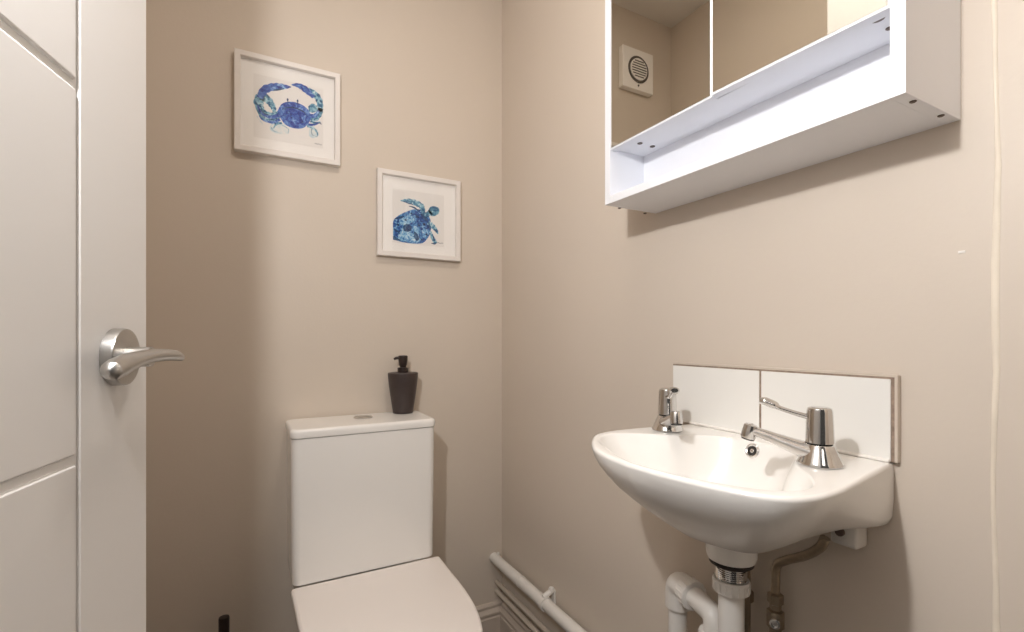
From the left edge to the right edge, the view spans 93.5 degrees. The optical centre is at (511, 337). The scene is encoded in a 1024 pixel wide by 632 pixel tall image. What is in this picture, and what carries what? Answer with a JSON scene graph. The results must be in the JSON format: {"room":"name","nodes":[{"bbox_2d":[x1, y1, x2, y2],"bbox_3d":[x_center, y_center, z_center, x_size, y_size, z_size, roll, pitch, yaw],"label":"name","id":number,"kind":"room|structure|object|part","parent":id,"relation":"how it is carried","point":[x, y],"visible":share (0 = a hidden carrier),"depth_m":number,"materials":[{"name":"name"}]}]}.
{"room":"bathroom","nodes":[
{"label":"bathroom","id":0,"kind":"room"},
{"bbox_2d":[146,0,501,631],"bbox_3d":[-0.532,-0.140,1.440,1.279,2.340,0.100,0,0,-29],"label":"wall","id":1,"kind":"structure","parent":0,"point":[275,294],"depth_m":1.33,"materials":[{"name":"beige paint"}]},
{"bbox_2d":[234,48,339,167],"bbox_3d":[-0.613,-0.625,1.327,0.264,0.264,0.021,0,0,-29],"label":"framed picture","id":2,"kind":"object","parent":1,"relation":"attached to","point":[287,110],"visible":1,"depth_m":1.32,"materials":[{"name":"paper"}]},
{"bbox_2d":[253,73,322,148],"bbox_3d":[-0.613,-0.623,1.328,0.176,0.170,0.001,0,0,-29],"label":"print","id":3,"kind":"object","parent":2,"relation":"attached to","point":[288,110],"depth_m":1.33,"materials":[{"name":"paper"}]},
{"bbox_2d":[376,167,460,261],"bbox_3d":[-0.287,-0.377,1.504,0.266,0.260,0.021,0,0,-29],"label":"framed picture","id":4,"kind":"object","parent":1,"relation":"attached to","point":[418,216],"visible":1,"depth_m":1.50,"materials":[{"name":"paper"}]},
{"bbox_2d":[393,188,443,246],"bbox_3d":[-0.290,-0.373,1.503,0.165,0.165,0.001,0,0,-29],"label":"print","id":5,"kind":"object","parent":4,"relation":"attached to","point":[418,213],"depth_m":1.50,"materials":[{"name":"paper"}]},
{"bbox_2d":[476,599,502,631],"bbox_3d":[-0.504,0.963,1.389,1.079,0.135,0.017,0,0,-29],"label":"baseboard","id":6,"kind":"structure","parent":1,"relation":"attached to","point":[489,613],"depth_m":1.62,"materials":[{"name":"paint"}]},
{"bbox_2d":[502,0,1023,631],"bbox_3d":[0.417,-0.140,0.926,0.101,2.340,1.710,0,0,-29],"label":"wall","id":7,"kind":"structure","parent":0,"point":[875,259],"depth_m":0.79,"materials":[{"name":"beige paint"}]},
{"bbox_2d":[500,602,532,631],"bbox_3d":[0.346,0.963,0.935,0.017,0.135,1.593,0,0,-29],"label":"baseboard","id":8,"kind":"structure","parent":7,"relation":"attached to","point":[509,621],"depth_m":1.57,"materials":[{"name":"paint"}]},
{"bbox_2d":[495,588,539,631],"bbox_3d":[0.331,0.862,0.938,0.015,0.016,1.608,0,0,-29],"label":"pipe","id":9,"kind":"object","parent":7,"relation":"attached to","point":[498,592],"visible":1,"depth_m":1.51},
{"bbox_2d":[495,579,550,631],"bbox_3d":[0.331,0.831,0.938,0.015,0.016,1.608,0,0,-29],"label":"pipe","id":10,"kind":"object","parent":7,"relation":"attached to","point":[498,583],"visible":1,"depth_m":1.48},
{"bbox_2d":[489,552,690,631],"bbox_3d":[0.140,0.598,1.260,0.065,0.330,0.860,0,0,-26],"label":"pipe","id":11,"kind":"object","parent":7,"relation":"attached to","point":[677,614],"visible":0.78,"depth_m":1.27,"materials":[{"name":"white plastic"}]},
{"bbox_2d":[675,558,754,631],"bbox_3d":[0.332,0.472,0.796,0.065,0.256,0.158,0,0,-12],"label":"trap","id":12,"kind":"object","parent":11,"relation":"attached to","point":[732,585],"visible":0.89,"depth_m":0.74,"materials":[{"name":"white plastic"}]},
{"bbox_2d":[591,424,893,567],"bbox_3d":[0.295,0.255,0.712,0.319,0.177,0.387,0,0,-29],"label":"washbasin","id":13,"kind":"object","parent":7,"relation":"attached to","point":[739,497],"visible":0.98,"depth_m":0.62,"materials":[{"name":"white ceramic"}]},
{"bbox_2d":[652,387,682,431],"bbox_3d":[0.283,0.124,0.840,0.054,0.084,0.120,0,0,-3],"label":"tap","id":14,"kind":"object","parent":13,"relation":"on","point":[668,419],"visible":1,"depth_m":0.85,"materials":[{"name":"silver metal"}]},
{"bbox_3d":[0.280,0.143,0.827,0.037,0.047,0.096,0,0,2],"label":"spout","id":15,"kind":"part","parent":14,"relation":"part of","materials":[{"name":"silver metal"}]},
{"bbox_2d":[741,397,844,468],"bbox_3d":[0.382,0.124,0.658,0.120,0.084,0.054,0,0,43],"label":"tap","id":16,"kind":"object","parent":13,"relation":"on","point":[818,450],"visible":1,"depth_m":0.63,"materials":[{"name":"silver metal"}]},
{"bbox_3d":[0.364,0.143,0.655,0.096,0.047,0.037,0,0,25],"label":"spout","id":17,"kind":"part","parent":16,"relation":"part of","materials":[{"name":"silver metal"}]},
{"bbox_2d":[745,571,753,631],"bbox_3d":[0.397,0.668,0.816,0.023,0.724,0.020,0,0,-29],"label":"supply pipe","id":18,"kind":"object","parent":7,"relation":"attached to","point":[750,599],"visible":0.26,"depth_m":0.81,"materials":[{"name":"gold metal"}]},
{"bbox_2d":[605,0,960,213],"bbox_3d":[0.361,-0.547,0.778,0.142,0.566,0.514,0,0,-29],"label":"upper cabinet","id":19,"kind":"object","parent":7,"relation":"attached to","point":[704,98],"visible":1,"depth_m":0.71,"materials":[{"name":"white laminate"}]},
{"bbox_3d":[0.249,-0.547,0.988,0.137,0.565,0.015,0,0,-29],"label":"panel","id":20,"kind":"part","parent":19,"relation":"part of","materials":[{"name":"white laminate"}]},
{"bbox_2d":[611,0,709,147],"bbox_3d":[0.250,-0.591,0.844,0.001,0.436,0.231,0,0,-29],"label":"mirror glass","id":21,"kind":"object","parent":19,"relation":"attached to","point":[660,49],"depth_m":0.84,"materials":[{"name":"clear"}]},
{"bbox_3d":[0.257,-0.591,0.848,0.015,0.444,0.238,0,0,-29],"label":"mirror door","id":22,"kind":"part","parent":19,"relation":"part of","materials":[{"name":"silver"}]},
{"bbox_2d":[618,15,889,156],"bbox_3d":[0.352,-0.380,0.767,0.071,0.015,0.472,0,0,-29],"label":"shelf","id":23,"kind":"object","parent":19,"relation":"attached to","point":[867,41],"depth_m":0.71,"materials":[{"name":"white laminate"}]},
{"bbox_3d":[0.386,-0.547,0.785,0.006,0.535,0.472,0,0,-29],"label":"panel","id":24,"kind":"part","parent":19,"relation":"part of","materials":[{"name":"white laminate"}]},
{"bbox_3d":[0.370,-0.591,0.640,0.015,0.444,0.231,0,0,-31],"label":"mirror door","id":25,"kind":"part","parent":19,"relation":"part of","materials":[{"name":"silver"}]},
{"bbox_2d":[713,0,887,91],"bbox_3d":[0.363,-0.591,0.636,0.001,0.436,0.224,0,0,-31],"label":"mirror glass","id":26,"kind":"object","parent":19,"relation":"attached to","point":[753,39],"depth_m":0.65,"materials":[{"name":"clear"}]},
{"bbox_3d":[0.482,-0.547,0.560,0.137,0.565,0.015,0,0,-29],"label":"panel","id":27,"kind":"part","parent":19,"relation":"part of","materials":[{"name":"white laminate"}]},
{"bbox_2d":[673,362,900,462],"bbox_3d":[0.419,0.107,0.805,0.013,0.118,0.385,0,0,-29],"label":"tile backsplash","id":28,"kind":"structure","parent":7,"relation":"attached to","point":[866,407],"depth_m":0.75,"materials":[{"name":"tile"}]},
{"bbox_2d":[766,534,829,631],"bbox_3d":[0.420,0.652,0.713,0.030,0.755,0.107,0,0,-15],"label":"supply pipe","id":29,"kind":"object","parent":7,"relation":"attached to","point":[775,616],"visible":1,"depth_m":0.74,"materials":[{"name":"gold metal"}]},
{"bbox_2d":[990,0,1001,631],"bbox_3d":[0.559,-0.140,0.558,0.002,2.340,0.010,0,0,-29],"label":"trim","id":30,"kind":"structure","parent":7,"relation":"attached to","point":[995,251],"depth_m":0.56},
{"bbox_3d":[0.162,1.070,0.162,1.279,0.080,3.010,0,0,-29],"label":"floor","id":31,"kind":"structure","parent":0,"visible":0},
{"bbox_2d":[218,614,229,631],"bbox_3d":[-0.711,0.859,1.190,0.092,0.342,0.092,0,0,-29],"label":"toilet brush handle","id":32,"kind":"object","parent":31,"relation":"on","point":[224,620],"visible":1,"depth_m":1.18,"materials":[{"name":"black plastic"}]},
{"bbox_2d":[285,411,482,631],"bbox_3d":[-0.299,0.625,1.124,0.379,0.810,0.670,0,0,-29],"label":"toilet","id":33,"kind":"object","parent":31,"relation":"on","point":[360,486],"visible":0.98,"depth_m":1.22,"materials":[{"name":"white ceramic"}]},
{"bbox_3d":[-0.416,0.235,1.333,0.372,0.023,0.190,0,0,-29],"label":"cistern lid","id":34,"kind":"part","parent":33,"relation":"part of","materials":[{"name":"white ceramic"}]},
{"bbox_3d":[-0.254,0.615,1.041,0.378,0.017,0.482,0,0,-29],"label":"lid","id":35,"kind":"part","parent":33,"relation":"part of","materials":[{"name":"white plastic"}]},
{"bbox_2d":[388,355,417,413],"bbox_3d":[-0.326,0.137,1.440,0.088,0.172,0.088,0,0,-29],"label":"soap dispenser","id":36,"kind":"object","parent":33,"relation":"on","point":[402,383],"visible":1,"depth_m":1.41,"materials":[{"name":"black plastic"}]},
{"bbox_3d":[0.284,-0.140,-0.062,1.079,2.340,0.100,0,0,-29],"label":"wall","id":37,"kind":"structure","parent":0,"visible":0},
{"bbox_2d":[0,0,184,631],"bbox_3d":[-0.304,0.034,0.148,0.080,1.977,0.775,0,0,-13],"label":"door","id":38,"kind":"structure","parent":37,"relation":"in","point":[75,356],"depth_m":0.40,"materials":[{"name":"white paint"}]},
{"bbox_3d":[-0.351,0.021,0.458,0.028,0.026,0.149,0,0,-17],"label":"lever","id":39,"kind":"part","parent":38,"relation":"part of","materials":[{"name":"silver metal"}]}
]}

